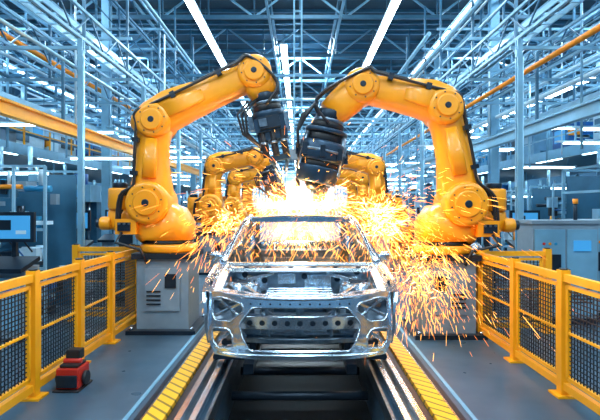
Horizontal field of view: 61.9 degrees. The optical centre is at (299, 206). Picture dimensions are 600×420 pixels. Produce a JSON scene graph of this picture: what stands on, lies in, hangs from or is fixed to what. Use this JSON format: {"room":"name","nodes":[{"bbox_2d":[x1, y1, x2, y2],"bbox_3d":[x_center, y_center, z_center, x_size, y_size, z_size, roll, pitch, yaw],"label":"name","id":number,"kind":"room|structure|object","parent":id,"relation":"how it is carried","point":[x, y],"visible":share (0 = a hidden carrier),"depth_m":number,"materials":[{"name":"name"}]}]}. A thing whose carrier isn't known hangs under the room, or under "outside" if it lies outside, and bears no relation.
{"room":"factory floor","nodes":[
{"label":"factory floor","id":0,"kind":"room"},
{"bbox_2d":[3,72,188,194],"bbox_3d":[-17.100,-3.000,34.500,0.200,9.600,87.000,0,0,0],"label":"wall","id":1,"kind":"structure","parent":0,"point":[17,92],"depth_m":32.26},
{"bbox_2d":[0,0,598,152],"bbox_3d":[0.000,-7.840,34.477,34.000,0.320,87.045,0,0,0],"label":"ceiling","id":2,"kind":"structure","parent":0,"point":[254,38],"depth_m":22.88,"materials":[{"name":"metal"}]},
{"bbox_2d":[289,0,302,185],"bbox_3d":[-0.050,-3.400,12.000,0.500,5.800,0.300,0,0,0],"label":"girder","id":3,"kind":"object","parent":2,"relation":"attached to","point":[293,155],"visible":0.76,"depth_m":11.98,"materials":[{"name":"metal"}]},
{"bbox_2d":[412,28,448,73],"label":"ceiling light","id":4,"kind":"object","parent":2,"relation":"hanging from","point":[447,32],"depth_m":18.46,"materials":[{"name":"white ceramic"}]},
{"bbox_2d":[0,223,599,419],"bbox_3d":[0.000,2.100,34.500,34.000,0.600,87.000,0,0,0],"label":"floor","id":5,"kind":"structure","parent":0,"point":[491,387],"depth_m":5.61,"materials":[{"name":"grey concrete"}]},
{"bbox_2d":[0,23,3,90],"bbox_3d":[-10.150,-2.200,16.800,0.352,8.000,0.352,0,0,0],"label":"steel column","id":6,"kind":"structure","parent":5,"relation":"on","point":[1,24],"depth_m":16.73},
{"bbox_2d":[0,0,599,19],"bbox_3d":[0.000,-6.880,16.600,33.600,1.280,0.140,0,0,0],"label":"roof truss","id":7,"kind":"object","parent":6,"relation":"on","point":[163,16],"visible":0.62,"depth_m":16.55,"materials":[{"name":"metal"}]},
{"bbox_2d":[0,212,44,341],"bbox_3d":[-4.000,0.935,6.840,0.700,1.730,0.620,0,0,0],"label":"console","id":8,"kind":"object","parent":5,"relation":"on","point":[15,227],"visible":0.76,"depth_m":6.91,"materials":[{"name":"metal"}]},
{"bbox_2d":[0,146,76,323],"bbox_3d":[-4.663,0.386,8.303,1.527,2.829,1.245,0,0,0],"label":"cabinet","id":9,"kind":"object","parent":5,"relation":"on","point":[53,198],"visible":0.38,"depth_m":8.83,"materials":[{"name":"blue metal"}]},
{"bbox_2d":[0,245,139,414],"bbox_3d":[-2.520,1.192,4.475,0.200,1.215,6.750,0,0,0],"label":"fence","id":10,"kind":"object","parent":5,"relation":"on","point":[32,381],"visible":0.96,"depth_m":5.20,"materials":[{"name":"metal"}]},
{"bbox_2d":[52,347,92,392],"bbox_3d":[-2.270,1.615,5.000,0.300,0.370,0.340,0,0,0],"label":"machine","id":11,"kind":"object","parent":5,"relation":"on","point":[73,375],"visible":1,"depth_m":4.90,"materials":[{"name":"metal"}]},
{"bbox_2d":[77,38,85,310],"bbox_3d":[-3.715,-0.525,8.500,0.139,4.650,0.128,0,0,0],"label":"post","id":12,"kind":"object","parent":5,"relation":"on","point":[80,42],"visible":0.66,"depth_m":8.44,"materials":[{"name":"metal"}]},
{"bbox_2d":[63,164,100,266],"bbox_3d":[-6.850,0.250,15.080,1.500,3.100,1.140,0,0,0],"label":"machine","id":13,"kind":"object","parent":5,"relation":"on","point":[92,192],"visible":0.13,"depth_m":15.21,"materials":[{"name":"metal"}]},
{"bbox_2d":[85,210,93,295],"bbox_3d":[-4.650,0.935,10.240,0.700,1.730,0.620,0,0,0],"label":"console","id":14,"kind":"object","parent":5,"relation":"on","point":[88,243],"visible":0.11,"depth_m":10.33,"materials":[{"name":"metal"}]},
{"bbox_2d":[68,244,134,321],"bbox_3d":[-3.110,1.192,7.950,1.100,1.215,0.200,0,0,0],"label":"fence","id":15,"kind":"object","parent":5,"relation":"on","point":[76,248],"visible":0.28,"depth_m":7.92,"materials":[{"name":"metal"}]},
{"bbox_2d":[97,210,114,277],"bbox_3d":[-4.650,0.935,12.640,0.700,1.730,0.620,0,0,0],"label":"console","id":16,"kind":"object","parent":5,"relation":"on","point":[108,240],"visible":0.12,"depth_m":12.50,"materials":[{"name":"metal"}]},
{"bbox_2d":[101,0,112,252],"bbox_3d":[-5.720,-2.200,14.800,0.352,8.000,0.352,0,0,0],"label":"steel column","id":17,"kind":"structure","parent":5,"relation":"on","point":[106,6],"depth_m":14.67,"materials":[{"name":"metal"}]},
{"bbox_2d":[121,101,126,182],"bbox_3d":[-10.150,-2.200,28.800,0.352,8.000,0.352,0,0,0],"label":"steel column","id":18,"kind":"structure","parent":5,"relation":"on","point":[122,110],"depth_m":28.67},
{"bbox_2d":[115,234,141,300],"bbox_3d":[-3.100,0.672,9.790,0.915,2.255,0.620,0,0,0],"label":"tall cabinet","id":19,"kind":"object","parent":5,"relation":"on","point":[128,239],"visible":0.02,"depth_m":9.51,"materials":[{"name":"metal"}]},
{"bbox_2d":[141,87,145,103],"bbox_3d":[-3.715,-0.525,11.900,0.139,4.650,0.128,0,0,0],"label":"post","id":20,"kind":"object","parent":5,"relation":"on","point":[143,89],"visible":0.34,"depth_m":11.84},
{"bbox_2d":[160,57,165,91],"bbox_3d":[-5.720,-2.200,20.800,0.352,8.000,0.352,0,0,0],"label":"steel column","id":21,"kind":"structure","parent":5,"relation":"on","point":[161,59],"depth_m":20.67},
{"bbox_2d":[3,26,592,56],"bbox_3d":[0.000,-6.880,20.800,33.600,1.280,0.140,0,0,0],"label":"roof truss","id":22,"kind":"object","parent":21,"relation":"on","point":[223,28],"visible":0.48,"depth_m":20.74,"materials":[{"name":"metal"}]},
{"bbox_2d":[280,28,295,169],"bbox_3d":[-0.600,-6.160,58.200,0.260,0.780,80.500,0,0,0],"label":"ceiling light","id":23,"kind":"object","parent":22,"relation":"hanging from","point":[283,46],"visible":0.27,"depth_m":21.61,"materials":[{"name":"white glass"}]},
{"bbox_2d":[177,129,180,204],"bbox_3d":[-3.715,-0.525,15.300,0.139,4.650,0.128,0,0,0],"label":"post","id":24,"kind":"object","parent":5,"relation":"on","point":[178,131],"visible":0.3,"depth_m":15.25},
{"bbox_2d":[181,191,198,240],"bbox_3d":[-4.617,0.546,22.302,1.565,2.507,1.245,0,0,0],"label":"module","id":25,"kind":"object","parent":5,"relation":"on","point":[184,201],"visible":0.05,"depth_m":22.47,"materials":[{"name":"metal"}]},
{"bbox_2d":[95,53,290,334],"bbox_3d":[-1.567,-0.226,7.500,2.865,4.052,0.980,0,0,0],"label":"robot","id":26,"kind":"object","parent":5,"relation":"on","point":[157,120],"visible":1,"depth_m":7.14,"materials":[{"name":"metal"}]},
{"bbox_2d":[132,120,573,357],"bbox_3d":[0.862,0.303,6.806,5.875,2.890,3.551,0,0,21],"label":"sparks","id":27,"kind":"object","parent":26,"relation":"attached to","point":[294,205],"visible":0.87,"depth_m":6.86,"materials":[{"name":"orange"}]},
{"bbox_2d":[190,124,195,193],"bbox_3d":[-5.720,-2.200,26.800,0.352,8.000,0.352,0,0,0],"label":"steel column","id":28,"kind":"structure","parent":5,"relation":"on","point":[193,153],"depth_m":26.67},
{"bbox_2d":[194,224,202,258],"bbox_3d":[-3.400,1.192,19.500,0.200,1.215,16.200,0,0,0],"label":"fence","id":29,"kind":"object","parent":5,"relation":"on","point":[198,236],"visible":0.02,"depth_m":16.75,"materials":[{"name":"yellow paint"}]},
{"bbox_2d":[199,131,201,225],"bbox_3d":[-3.715,-0.525,18.700,0.139,4.650,0.128,0,0,0],"label":"post","id":30,"kind":"object","parent":5,"relation":"on","point":[200,132],"visible":0.44,"depth_m":18.64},
{"bbox_2d":[187,146,280,274],"bbox_3d":[-1.869,0.069,13.700,2.702,3.462,0.980,0,0,0],"label":"robot","id":31,"kind":"object","parent":5,"relation":"on","point":[238,159],"visible":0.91,"depth_m":13.34,"materials":[{"name":"metal"}]},
{"bbox_2d":[223,166,285,257],"bbox_3d":[-1.819,0.119,17.600,2.702,3.362,0.980,0,0,0],"label":"robot","id":32,"kind":"object","parent":5,"relation":"on","point":[233,186],"visible":0.47,"depth_m":17.24,"materials":[{"name":"metal"}]},
{"bbox_2d":[253,188,255,207],"bbox_3d":[-5.720,-2.200,62.800,0.352,8.000,0.352,0,0,0],"label":"steel column","id":33,"kind":"structure","parent":5,"relation":"on","point":[254,195],"depth_m":62.67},
{"bbox_2d":[241,179,286,237],"bbox_3d":[-1.919,0.094,23.100,2.702,3.412,0.980,0,0,0],"label":"robot","id":34,"kind":"object","parent":5,"relation":"on","point":[248,184],"visible":0.24,"depth_m":22.73,"materials":[{"name":"metal"}]},
{"bbox_2d":[134,223,465,419],"bbox_3d":[0.000,1.870,30.000,2.770,0.360,76.000,0,0,0],"label":"track","id":35,"kind":"object","parent":5,"relation":"on","point":[185,393],"visible":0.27,"depth_m":5.16,"materials":[{"name":"metal"}]},
{"bbox_2d":[213,337,386,373],"bbox_3d":[0.000,1.540,6.845,1.910,0.280,3.650,0,0,0],"label":"conveyor skid","id":36,"kind":"object","parent":35,"relation":"on","point":[249,365],"visible":0.28,"depth_m":5.47,"materials":[{"name":"metal"}]},
{"bbox_2d":[202,213,397,359],"bbox_3d":[0.000,0.772,6.803,2.257,1.363,4.179,0,0,0],"label":"shell","id":37,"kind":"object","parent":36,"relation":"on","point":[258,300],"visible":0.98,"depth_m":5.29,"materials":[{"name":"metal"}]},
{"bbox_2d":[122,228,477,419],"bbox_3d":[0.000,1.796,24.000,3.000,0.006,56.000,0,0,0],"label":"trim","id":38,"kind":"structure","parent":5,"relation":"on","point":[159,377],"depth_m":5.20,"materials":[{"name":"metal"}]},
{"bbox_2d":[310,178,356,215],"bbox_3d":[1.873,0.094,23.100,2.794,3.412,0.980,0,0,0],"label":"robot","id":39,"kind":"object","parent":5,"relation":"on","point":[352,188],"visible":0.15,"depth_m":22.75,"materials":[{"name":"metal"}]},
{"bbox_2d":[337,185,338,224],"bbox_3d":[3.725,-0.525,49.300,0.139,4.650,0.128,0,0,0],"label":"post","id":40,"kind":"object","parent":5,"relation":"on","point":[337,185],"visible":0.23,"depth_m":49.24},
{"bbox_2d":[314,168,368,257],"bbox_3d":[1.773,0.094,18.300,2.794,3.412,0.980,0,0,0],"label":"robot","id":41,"kind":"object","parent":5,"relation":"on","point":[364,183],"visible":0.21,"depth_m":17.95,"materials":[{"name":"metal"}]},
{"bbox_2d":[343,187,344,208],"bbox_3d":[3.725,-0.525,42.500,0.139,4.650,0.128,0,0,0],"label":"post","id":42,"kind":"object","parent":5,"relation":"on","point":[343,187],"visible":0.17,"depth_m":42.44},
{"bbox_2d":[315,151,407,272],"bbox_3d":[1.623,0.069,14.100,2.794,3.462,0.980,0,0,0],"label":"robot","id":43,"kind":"object","parent":5,"relation":"on","point":[374,164],"visible":0.58,"depth_m":13.74,"materials":[{"name":"metal"}]},
{"bbox_2d":[383,142,385,165],"bbox_3d":[3.725,-0.525,22.100,0.139,4.650,0.128,0,0,0],"label":"post","id":44,"kind":"object","parent":5,"relation":"on","point":[384,149],"visible":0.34,"depth_m":22.04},
{"bbox_2d":[385,112,389,193],"bbox_3d":[5.720,-2.200,32.800,0.352,8.000,0.352,0,0,0],"label":"steel column","id":45,"kind":"structure","parent":5,"relation":"on","point":[387,161],"depth_m":32.67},
{"bbox_2d":[398,131,401,228],"bbox_3d":[3.725,-0.525,18.700,0.139,4.650,0.128,0,0,0],"label":"post","id":46,"kind":"object","parent":5,"relation":"on","point":[399,132],"visible":0.6,"depth_m":18.64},
{"bbox_2d":[388,224,415,264],"bbox_3d":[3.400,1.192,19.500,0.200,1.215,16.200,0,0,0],"label":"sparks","id":47,"kind":"object","parent":5,"relation":"on","point":[400,245],"visible":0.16,"depth_m":16.75,"materials":[{"name":"yellow"}]},
{"bbox_2d":[404,115,409,191],"bbox_3d":[5.720,-2.200,26.800,0.352,8.000,0.352,0,0,0],"label":"steel column","id":48,"kind":"structure","parent":5,"relation":"on","point":[406,159],"depth_m":26.67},
{"bbox_2d":[296,65,519,339],"bbox_3d":[1.524,-0.106,7.250,3.173,3.813,0.980,0,0,0],"label":"robot","id":49,"kind":"object","parent":5,"relation":"on","point":[441,107],"visible":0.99,"depth_m":6.89,"materials":[{"name":"metal"}]},
{"bbox_2d":[397,183,419,250],"bbox_3d":[4.656,0.426,19.897,1.553,2.749,1.256,0,0,0],"label":"module","id":50,"kind":"object","parent":5,"relation":"on","point":[404,192],"visible":0.09,"depth_m":20.07,"materials":[{"name":"black metal"}]},
{"bbox_2d":[408,180,433,242],"bbox_3d":[4.656,0.426,17.497,1.553,2.749,1.256,0,0,0],"label":"module","id":51,"kind":"object","parent":5,"relation":"on","point":[411,196],"visible":0.06,"depth_m":18.03,"materials":[{"name":"black metal"}]},
{"bbox_2d":[420,121,423,211],"bbox_3d":[3.725,-0.525,15.300,0.139,4.650,0.128,0,0,0],"label":"post","id":52,"kind":"object","parent":5,"relation":"on","point":[421,160],"visible":0.39,"depth_m":15.25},
{"bbox_2d":[434,57,439,184],"bbox_3d":[5.720,-2.200,20.800,0.352,8.000,0.352,0,0,0],"label":"steel column","id":53,"kind":"structure","parent":5,"relation":"on","point":[437,60],"depth_m":20.67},
{"bbox_2d":[424,185,485,205],"bbox_3d":[4.637,0.386,15.102,1.527,2.829,1.245,0,0,0],"label":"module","id":54,"kind":"object","parent":5,"relation":"on","point":[431,194],"visible":0.02,"depth_m":15.63,"materials":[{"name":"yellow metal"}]},
{"bbox_2d":[473,105,478,133],"bbox_3d":[10.150,-2.200,28.800,0.352,8.000,0.352,0,0,0],"label":"steel column","id":55,"kind":"structure","parent":5,"relation":"on","point":[476,131],"depth_m":28.67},
{"bbox_2d":[471,242,481,253],"bbox_3d":[3.100,0.935,9.540,0.700,1.730,0.620,0,0,0],"label":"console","id":56,"kind":"object","parent":5,"relation":"on","point":[474,244],"visible":0.02,"depth_m":9.48,"materials":[{"name":"metal"}]},
{"bbox_2d":[487,0,499,182],"bbox_3d":[5.720,-2.200,14.800,0.352,8.000,0.352,0,0,0],"label":"steel column","id":57,"kind":"structure","parent":5,"relation":"on","point":[493,153],"depth_m":14.67,"materials":[{"name":"metal"}]},
{"bbox_2d":[475,176,514,280],"bbox_3d":[4.645,0.512,12.692,1.510,2.597,1.266,0,0,0],"label":"module","id":58,"kind":"object","parent":5,"relation":"on","point":[482,241],"visible":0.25,"depth_m":12.22,"materials":[{"name":"grey metal"}]},
{"bbox_2d":[502,184,514,195],"bbox_3d":[8.950,0.250,22.280,1.500,3.100,1.140,0,0,0],"label":"machine","id":59,"kind":"object","parent":5,"relation":"on","point":[505,186],"visible":0.06,"depth_m":22.20,"materials":[{"name":"metal"}]},
{"bbox_2d":[505,181,528,250],"bbox_3d":[6.845,0.512,15.092,1.510,2.597,1.266,0,0,0],"label":"module","id":60,"kind":"object","parent":5,"relation":"on","point":[510,199],"visible":0.03,"depth_m":15.27,"materials":[{"name":"grey metal"}]},
{"bbox_2d":[515,38,523,256],"bbox_3d":[3.725,-0.525,8.500,0.139,4.650,0.128,0,0,0],"label":"post","id":61,"kind":"object","parent":5,"relation":"on","point":[519,58],"visible":0.66,"depth_m":8.44,"materials":[{"name":"metal"}]},
{"bbox_2d":[484,247,554,333],"bbox_3d":[3.110,1.192,7.200,1.100,1.215,0.200,0,0,0],"label":"fence","id":62,"kind":"object","parent":5,"relation":"on","point":[546,253],"visible":0.2,"depth_m":7.17,"materials":[{"name":"yellow paint"},{"name":"dark steel"}]},
{"bbox_2d":[504,210,539,293],"bbox_3d":[4.650,0.935,10.240,0.700,1.730,0.620,0,0,0],"label":"console","id":63,"kind":"object","parent":5,"relation":"on","point":[528,214],"visible":0.14,"depth_m":10.33,"materials":[{"name":"metal"}]},
{"bbox_2d":[524,77,526,195],"bbox_3d":[10.150,-2.200,22.800,0.352,8.000,0.352,0,0,0],"label":"steel column","id":64,"kind":"structure","parent":5,"relation":"on","point":[525,110],"depth_m":22.67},
{"bbox_2d":[476,250,599,414],"bbox_3d":[2.520,1.192,4.100,0.200,1.215,6.000,0,0,0],"label":"fence","id":65,"kind":"object","parent":5,"relation":"on","point":[563,380],"visible":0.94,"depth_m":5.12,"materials":[{"name":"yellow paint"},{"name":"dark steel"}]},
{"bbox_2d":[526,180,555,195],"bbox_3d":[8.956,0.426,17.497,1.553,2.749,1.256,0,0,0],"label":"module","id":66,"kind":"object","parent":5,"relation":"on","point":[540,181],"visible":0.02,"depth_m":17.67,"materials":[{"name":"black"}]},
{"bbox_2d":[529,170,569,219],"bbox_3d":[6.856,0.426,12.697,1.553,2.749,1.256,0,0,0],"label":"module","id":67,"kind":"object","parent":5,"relation":"on","point":[546,200],"visible":0.18,"depth_m":13.22,"materials":[{"name":"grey metal"}]},
{"bbox_2d":[517,199,599,324],"bbox_3d":[4.050,0.835,7.890,1.050,1.930,0.620,0,0,0],"label":"tall cabinet","id":68,"kind":"object","parent":5,"relation":"on","point":[573,243],"visible":0.5,"depth_m":7.61,"materials":[{"name":"metal"}]},
{"bbox_2d":[561,149,599,219],"bbox_3d":[6.850,0.292,10.265,1.960,3.016,1.930,0,0,0],"label":"cell","id":69,"kind":"object","parent":5,"relation":"on","point":[586,189],"visible":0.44,"depth_m":11.13,"materials":[{"name":"blue"}]},
{"bbox_2d":[563,219,599,318],"bbox_3d":[5.050,0.835,8.290,1.050,1.930,0.620,0,0,0],"label":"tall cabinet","id":70,"kind":"object","parent":5,"relation":"on","point":[563,219],"visible":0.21,"depth_m":8.01,"materials":[{"name":"metal"}]},
{"bbox_2d":[596,31,599,175],"bbox_3d":[10.150,-2.200,16.800,0.352,8.000,0.352,0,0,0],"label":"steel column","id":71,"kind":"structure","parent":5,"relation":"on","point":[598,62],"depth_m":16.89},
{"bbox_3d":[-10.150,-2.200,52.800,0.352,8.000,0.352,0,0,0],"label":"steel column","id":72,"kind":"structure","parent":5,"relation":"on","visible":0},
{"bbox_2d":[0,87,224,193],"bbox_3d":[-10.580,-2.881,32.990,5.240,2.771,52.020,0,0,0],"label":"platform","id":73,"kind":"object","parent":72,"relation":"attached to","point":[16,153],"visible":0.25,"depth_m":17.87,"materials":[{"name":"blue metal"}]},
{"bbox_2d":[97,96,502,150],"bbox_3d":[0.000,-4.435,26.100,21.060,3.030,0.300,0,0,0],"label":"frame","id":74,"kind":"object","parent":73,"relation":"attached to","point":[228,134],"visible":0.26,"depth_m":25.97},
{"bbox_2d":[3,37,596,123],"bbox_3d":[0.000,-4.435,17.600,21.060,3.030,0.300,0,0,0],"label":"frame","id":75,"kind":"object","parent":73,"relation":"attached to","point":[150,75],"visible":0.26,"depth_m":17.47,"materials":[{"name":"metal"}]},
{"bbox_2d":[0,0,252,189],"bbox_3d":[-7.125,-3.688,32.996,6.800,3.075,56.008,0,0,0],"label":"steel framework","id":76,"kind":"object","parent":75,"relation":"hanging from","point":[61,12],"visible":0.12,"depth_m":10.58,"materials":[{"name":"grey metal"}]},
{"bbox_2d":[0,51,263,195],"bbox_3d":[-4.500,-2.175,33.000,0.140,1.550,60.000,0,0,0],"label":"rail","id":77,"kind":"object","parent":76,"relation":"attached to","point":[11,109],"visible":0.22,"depth_m":9.48,"materials":[{"name":"metal"}]},
{"bbox_2d":[0,74,599,193],"bbox_3d":[0.027,-2.439,27.565,17.281,2.616,33.600,0,0,0],"label":"bars","id":78,"kind":"object","parent":76,"relation":"hanging from","point":[2,123],"visible":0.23,"depth_m":14.74,"materials":[{"name":"white"}]},
{"bbox_2d":[346,0,599,192],"bbox_3d":[7.642,-3.311,31.968,8.403,4.564,79.966,0,0,0],"label":"steel frame","id":79,"kind":"object","parent":75,"relation":"hanging from","point":[583,36],"visible":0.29,"depth_m":12.78,"materials":[{"name":"orange painted steel"}]},
{"bbox_2d":[184,139,419,173],"bbox_3d":[0.000,-4.435,44.100,21.060,3.030,0.300,0,0,0],"label":"frame","id":80,"kind":"object","parent":79,"relation":"attached to","point":[257,139],"visible":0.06,"depth_m":43.99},
{"bbox_2d":[336,51,599,195],"bbox_3d":[4.500,-2.175,33.000,0.140,1.550,60.000,0,0,0],"label":"rail","id":81,"kind":"object","parent":79,"relation":"attached to","point":[588,109],"visible":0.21,"depth_m":9.48,"materials":[{"name":"metal"}]},
{"bbox_2d":[359,0,599,172],"bbox_3d":[7.125,-3.688,32.996,6.800,3.075,56.008,0,0,0],"label":"steel framework","id":82,"kind":"object","parent":75,"relation":"hanging from","point":[538,12],"visible":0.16,"depth_m":10.38,"materials":[{"name":"grey metal"}]},
{"bbox_2d":[85,68,526,138],"bbox_3d":[0.000,-4.435,21.600,21.060,3.030,0.300,0,0,0],"label":"frame","id":83,"kind":"object","parent":73,"relation":"attached to","point":[213,119],"visible":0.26,"depth_m":21.50,"materials":[{"name":"metal"}]},
{"bbox_3d":[-10.150,-2.200,58.800,0.352,8.000,0.352,0,0,0],"label":"steel column","id":84,"kind":"structure","parent":5,"relation":"on","visible":0},
{"bbox_2d":[172,143,429,153],"bbox_3d":[0.000,-6.880,58.600,33.600,1.280,0.140,0,0,0],"label":"roof truss","id":85,"kind":"object","parent":84,"relation":"on","point":[172,143],"visible":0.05,"depth_m":58.53,"materials":[{"name":"metal"}]},
{"bbox_2d":[265,0,293,166],"bbox_3d":[-1.000,-6.500,40.000,0.080,0.880,72.018,0,0,0],"label":"girder","id":86,"kind":"object","parent":85,"relation":"attached to","point":[271,22],"visible":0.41,"depth_m":19.88,"materials":[{"name":"metal"}]},
{"bbox_2d":[358,0,501,147],"bbox_3d":[6.000,-6.500,40.000,0.080,0.880,72.018,0,0,0],"label":"girder","id":87,"kind":"object","parent":85,"relation":"attached to","point":[466,36],"visible":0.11,"depth_m":18.74,"materials":[{"name":"metal"}]},
{"bbox_2d":[392,0,599,147],"bbox_3d":[9.400,-6.500,40.000,0.080,0.880,72.018,0,0,0],"label":"girder","id":88,"kind":"object","parent":85,"relation":"attached to","point":[568,21],"visible":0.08,"depth_m":19.73,"materials":[{"name":"metal"}]},
{"bbox_3d":[-5.720,-2.200,8.800,0.352,8.000,0.352,0,0,0],"label":"steel column","id":89,"kind":"structure","parent":5,"relation":"on","visible":0},
{"bbox_2d":[0,0,178,117],"bbox_3d":[-7.756,-4.400,12.000,8.111,3.400,6.460,0,0,0],"label":"frame","id":90,"kind":"object","parent":89,"relation":"attached to","point":[127,38],"visible":0.52,"depth_m":13.47,"materials":[{"name":"metal"}]},
{"bbox_2d":[109,0,248,147],"bbox_3d":[-5.600,-6.500,40.000,0.080,0.880,72.018,0,0,0],"label":"girder","id":91,"kind":"object","parent":89,"relation":"on","point":[135,5],"visible":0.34,"depth_m":19.49,"materials":[{"name":"metal"}]},
{"bbox_3d":[5.720,-2.200,8.800,0.352,8.000,0.352,0,0,0],"label":"steel column","id":92,"kind":"structure","parent":5,"relation":"on","visible":0},
{"bbox_2d":[421,0,599,117],"bbox_3d":[7.756,-4.400,12.000,8.111,3.400,6.460,0,0,0],"label":"frame","id":93,"kind":"object","parent":92,"relation":"attached to","point":[472,38],"visible":0.52,"depth_m":13.47,"materials":[{"name":"metal"}]},
{"bbox_2d":[258,161,394,214],"bbox_3d":[0.000,-3.000,78.100,34.000,9.600,0.200,0,0,0],"label":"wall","id":94,"kind":"structure","parent":0,"point":[330,211],"depth_m":78.00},
{"bbox_2d":[223,171,342,208],"bbox_3d":[0.005,-2.700,77.935,26.110,6.100,0.110,0,0,0],"label":"window","id":95,"kind":"structure","parent":94,"relation":"in","point":[305,192],"depth_m":77.96,"materials":[{"name":"glass"}]},
{"bbox_2d":[390,105,599,193],"bbox_3d":[10.580,-2.893,32.990,5.240,2.796,52.020,0,0,0],"label":"platform","id":96,"kind":"object","parent":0,"point":[572,154],"visible":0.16,"depth_m":18.47,"materials":[{"name":"blue"}]},
{"bbox_2d":[203,162,295,178],"bbox_3d":[0.000,-4.435,52.100,21.060,3.030,0.300,0,0,0],"label":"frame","id":97,"kind":"object","parent":96,"relation":"attached to","point":[203,162],"visible":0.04,"depth_m":51.97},
{"bbox_2d":[130,111,469,159],"bbox_3d":[0.000,-4.435,31.100,21.060,3.030,0.300,0,0,0],"label":"frame","id":98,"kind":"object","parent":96,"relation":"attached to","point":[216,111],"visible":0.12,"depth_m":30.97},
{"bbox_2d":[170,128,431,167],"bbox_3d":[0.000,-4.435,37.100,21.060,3.030,0.300,0,0,0],"label":"frame","id":99,"kind":"object","parent":96,"relation":"attached to","point":[350,128],"visible":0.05,"depth_m":36.97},
{"bbox_2d":[412,82,596,190],"bbox_3d":[17.100,-3.000,34.500,0.200,9.600,87.000,0,0,0],"label":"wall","id":100,"kind":"structure","parent":0,"point":[533,182],"depth_m":33.53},
{"bbox_3d":[0.000,-6.880,8.200,33.600,1.280,0.140,0,0,0],"label":"roof truss","id":101,"kind":"object","parent":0,"visible":0},
{"bbox_2d":[318,0,345,106],"bbox_3d":[1.300,-6.500,40.000,0.080,0.880,72.018,0,0,0],"label":"girder","id":102,"kind":"object","parent":101,"relation":"attached to","point":[337,23],"visible":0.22,"depth_m":19.39,"materials":[{"name":"metal"}]},
{"bbox_2d":[391,50,596,158],"bbox_3d":[13.000,-6.500,40.000,0.080,0.880,72.018,0,0,0],"label":"girder","id":103,"kind":"object","parent":101,"relation":"attached to","point":[577,59],"visible":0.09,"depth_m":24.69,"materials":[{"name":"metal"}]},
{"bbox_3d":[0.000,-6.880,4.000,33.600,1.280,0.140,0,0,0],"label":"roof truss","id":104,"kind":"object","parent":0,"visible":0},
{"bbox_2d":[3,50,207,157],"bbox_3d":[-13.000,-6.500,40.000,0.080,0.880,72.018,0,0,0],"label":"girder","id":105,"kind":"object","parent":104,"relation":"attached to","point":[22,59],"visible":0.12,"depth_m":24.92,"materials":[{"name":"metal"}]},
{"bbox_2d":[49,94,532,113],"bbox_3d":[0.000,-6.880,33.400,33.600,1.280,0.140,0,0,0],"label":"roof truss","id":106,"kind":"object","parent":105,"relation":"attached to","point":[125,95],"visible":0.12,"depth_m":33.37,"materials":[{"name":"metal"}]},
{"bbox_2d":[4,55,189,153],"bbox_3d":[-11.500,-5.860,35.200,0.260,0.780,80.500,0,0,0],"label":"ceiling light","id":107,"kind":"object","parent":106,"relation":"hanging from","point":[10,66],"visible":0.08,"depth_m":22.37,"materials":[{"name":"white ceramic"}]},
{"bbox_2d":[184,0,279,169],"bbox_3d":[-3.050,-6.010,35.200,0.260,0.780,80.500,0,0,0],"label":"ceiling light","id":108,"kind":"object","parent":106,"relation":"hanging from","point":[191,4],"visible":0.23,"depth_m":16.20,"materials":[{"name":"white glass"}]},
{"bbox_2d":[362,0,400,66],"bbox_3d":[2.650,-6.010,35.200,0.260,0.780,80.500,0,0,0],"label":"ceiling light","id":109,"kind":"object","parent":106,"relation":"hanging from","point":[393,5],"visible":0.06,"depth_m":16.01,"materials":[{"name":"white glass"}]},
{"bbox_2d":[449,0,475,27],"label":"ceiling light","id":110,"kind":"object","parent":106,"relation":"hanging from","point":[456,21],"depth_m":15.09,"materials":[{"name":"white ceramic"}]},
{"bbox_2d":[391,60,595,166],"bbox_3d":[12.500,-5.860,35.200,0.260,0.780,80.500,0,0,0],"label":"ceiling light","id":111,"kind":"object","parent":106,"relation":"hanging from","point":[568,88],"visible":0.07,"depth_m":24.31,"materials":[{"name":"plastic"}]},
{"bbox_2d":[100,121,483,131],"bbox_3d":[0.000,-6.880,41.800,33.600,1.280,0.140,0,0,0],"label":"roof truss","id":112,"kind":"object","parent":105,"relation":"attached to","point":[354,130],"visible":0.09,"depth_m":41.74,"materials":[{"name":"metal"}]},
{"bbox_2d":[120,125,473,137],"bbox_3d":[0.000,-6.880,46.000,33.600,1.280,0.140,0,0,0],"label":"roof truss","id":113,"kind":"object","parent":105,"relation":"attached to","point":[120,125],"visible":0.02,"depth_m":45.93,"materials":[{"name":"metal"}]},
{"bbox_2d":[13,78,583,97],"bbox_3d":[0.000,-6.880,29.200,33.600,1.280,0.140,0,0,0],"label":"roof truss","id":114,"kind":"object","parent":105,"relation":"attached to","point":[137,78],"visible":0.02,"depth_m":29.17,"materials":[{"name":"metal"}]},
{"bbox_2d":[3,57,596,81],"bbox_3d":[0.000,-6.880,25.000,33.600,1.280,0.140,0,0,0],"label":"roof truss","id":115,"kind":"object","parent":105,"relation":"attached to","point":[4,58],"visible":0.25,"depth_m":24.94,"materials":[{"name":"metal"}]},
{"bbox_2d":[0,0,210,147],"bbox_3d":[-9.200,-6.500,40.000,0.080,0.880,72.018,0,0,0],"label":"girder","id":116,"kind":"object","parent":115,"relation":"attached to","point":[1,9],"visible":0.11,"depth_m":17.61,"materials":[{"name":"metal"}]},
{"bbox_2d":[392,16,599,149],"bbox_3d":[9.000,-5.760,35.200,0.260,0.780,80.500,0,0,0],"label":"ceiling light","id":117,"kind":"object","parent":115,"relation":"hanging from","point":[598,22],"visible":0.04,"depth_m":18.07,"materials":[{"name":"white ceramic"}]},
{"bbox_2d":[87,109,514,121],"bbox_3d":[0.000,-6.880,37.600,33.600,1.280,0.140,0,0,0],"label":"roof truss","id":118,"kind":"object","parent":105,"relation":"attached to","point":[239,109],"visible":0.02,"depth_m":37.57,"materials":[{"name":"metal"}]},
{"bbox_2d":[171,139,433,149],"bbox_3d":[0.000,-6.880,54.400,33.600,1.280,0.140,0,0,0],"label":"roof truss","id":119,"kind":"object","parent":105,"relation":"attached to","point":[232,148],"visible":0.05,"depth_m":54.34,"materials":[{"name":"metal"}]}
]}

